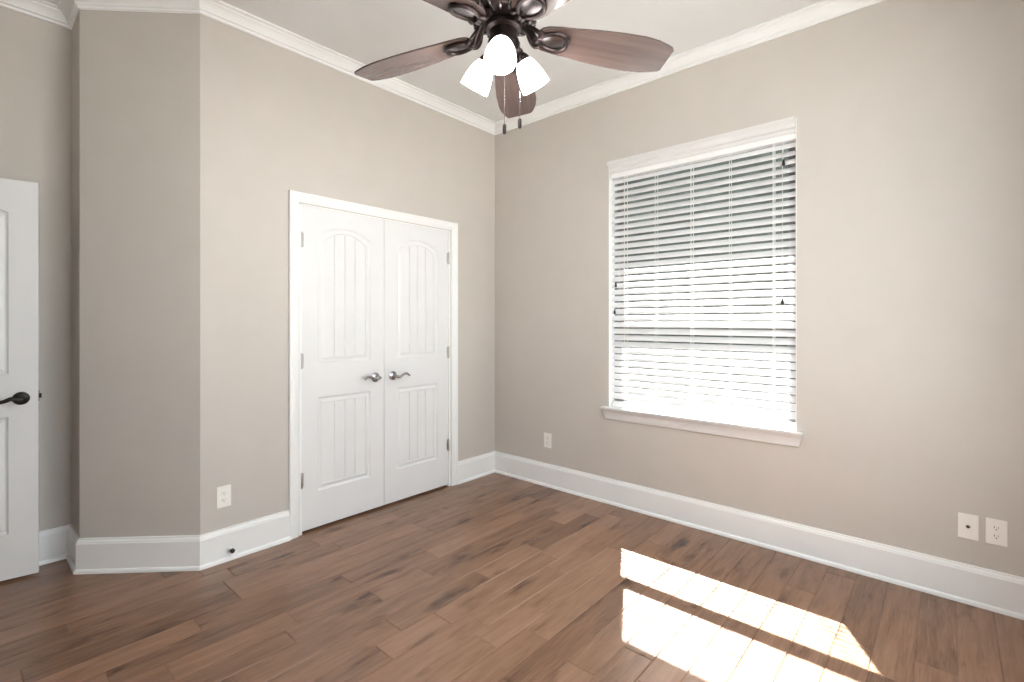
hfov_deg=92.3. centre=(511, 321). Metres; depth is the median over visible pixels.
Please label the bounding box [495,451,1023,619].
baseboard
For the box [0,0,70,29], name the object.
crown molding
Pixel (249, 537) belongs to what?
baseboard
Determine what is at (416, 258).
door
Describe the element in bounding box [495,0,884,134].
crown molding
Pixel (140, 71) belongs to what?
wall
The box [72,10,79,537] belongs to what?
wall
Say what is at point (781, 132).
window blind
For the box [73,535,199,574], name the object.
baseboard
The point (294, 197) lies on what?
door frame
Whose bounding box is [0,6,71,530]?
wall
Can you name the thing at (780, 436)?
window
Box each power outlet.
[216,484,230,508]
[544,433,550,447]
[985,517,1007,546]
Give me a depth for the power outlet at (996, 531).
2.25 m
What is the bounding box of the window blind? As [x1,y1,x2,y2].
[607,116,795,429]
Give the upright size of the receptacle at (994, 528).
0.027 m
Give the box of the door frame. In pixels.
[288,190,457,539]
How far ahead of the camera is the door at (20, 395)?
2.52 m
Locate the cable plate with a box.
[958,512,978,540]
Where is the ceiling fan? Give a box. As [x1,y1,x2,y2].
[354,0,673,133]
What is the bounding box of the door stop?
[228,546,234,552]
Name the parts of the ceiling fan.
blade, blade, lamp shade, lamp shade, bulb, pull chain, blade, pull chain, lamp arm, lamp shade, blade, blade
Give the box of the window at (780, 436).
[601,117,803,446]
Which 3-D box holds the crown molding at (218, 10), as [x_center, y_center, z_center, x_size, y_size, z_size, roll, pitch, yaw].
[-0.894,-1.688,3.458,0.068,0.080,2.318,0,0,41]
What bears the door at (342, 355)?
in the wall at (275, 120)
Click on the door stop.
(232, 550)
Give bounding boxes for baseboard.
[39,524,70,565]
[66,524,78,572]
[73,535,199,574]
[200,451,494,570]
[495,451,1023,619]
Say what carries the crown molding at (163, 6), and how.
attached to the wall at (140, 71)
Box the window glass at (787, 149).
[623,143,788,410]
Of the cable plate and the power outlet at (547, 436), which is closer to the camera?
the cable plate
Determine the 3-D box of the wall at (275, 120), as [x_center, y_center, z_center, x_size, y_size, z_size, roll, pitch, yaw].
[-0.917,-0.204,3.604,0.160,3.048,2.450,0,0,41]
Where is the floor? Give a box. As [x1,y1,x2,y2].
[0,473,1023,681]
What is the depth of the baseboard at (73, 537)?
2.66 m
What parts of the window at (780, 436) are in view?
sill, sash, sash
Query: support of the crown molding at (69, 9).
attached to the wall at (76, 27)
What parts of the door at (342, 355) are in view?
handle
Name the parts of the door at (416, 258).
handle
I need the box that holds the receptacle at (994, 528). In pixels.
[991,525,1000,531]
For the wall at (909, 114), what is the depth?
2.62 m
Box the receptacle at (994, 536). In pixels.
[991,533,1000,539]
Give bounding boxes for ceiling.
[45,0,822,121]
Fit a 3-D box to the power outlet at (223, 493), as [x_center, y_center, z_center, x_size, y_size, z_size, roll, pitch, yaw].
[-1.591,0.965,2.716,0.008,0.117,0.073,0,0,41]
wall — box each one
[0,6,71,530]
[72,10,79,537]
[80,10,199,537]
[200,14,494,534]
[495,0,1023,576]
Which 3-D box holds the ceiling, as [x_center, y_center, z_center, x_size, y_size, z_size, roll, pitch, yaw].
[-0.802,-1.788,1.560,4.720,0.120,5.360,0,0,41]
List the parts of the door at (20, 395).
handle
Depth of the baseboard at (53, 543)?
2.71 m
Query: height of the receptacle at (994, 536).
0.027 m
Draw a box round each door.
[0,178,41,580]
[301,205,383,530]
[384,220,449,504]
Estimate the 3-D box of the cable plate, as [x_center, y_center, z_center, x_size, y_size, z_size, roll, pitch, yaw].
[2.142,0.963,2.310,0.073,0.117,0.015,0,0,41]
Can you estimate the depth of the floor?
2.24 m
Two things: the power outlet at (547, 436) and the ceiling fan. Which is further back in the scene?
the power outlet at (547, 436)
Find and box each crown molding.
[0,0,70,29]
[57,0,79,29]
[74,0,199,13]
[199,0,494,134]
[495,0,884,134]

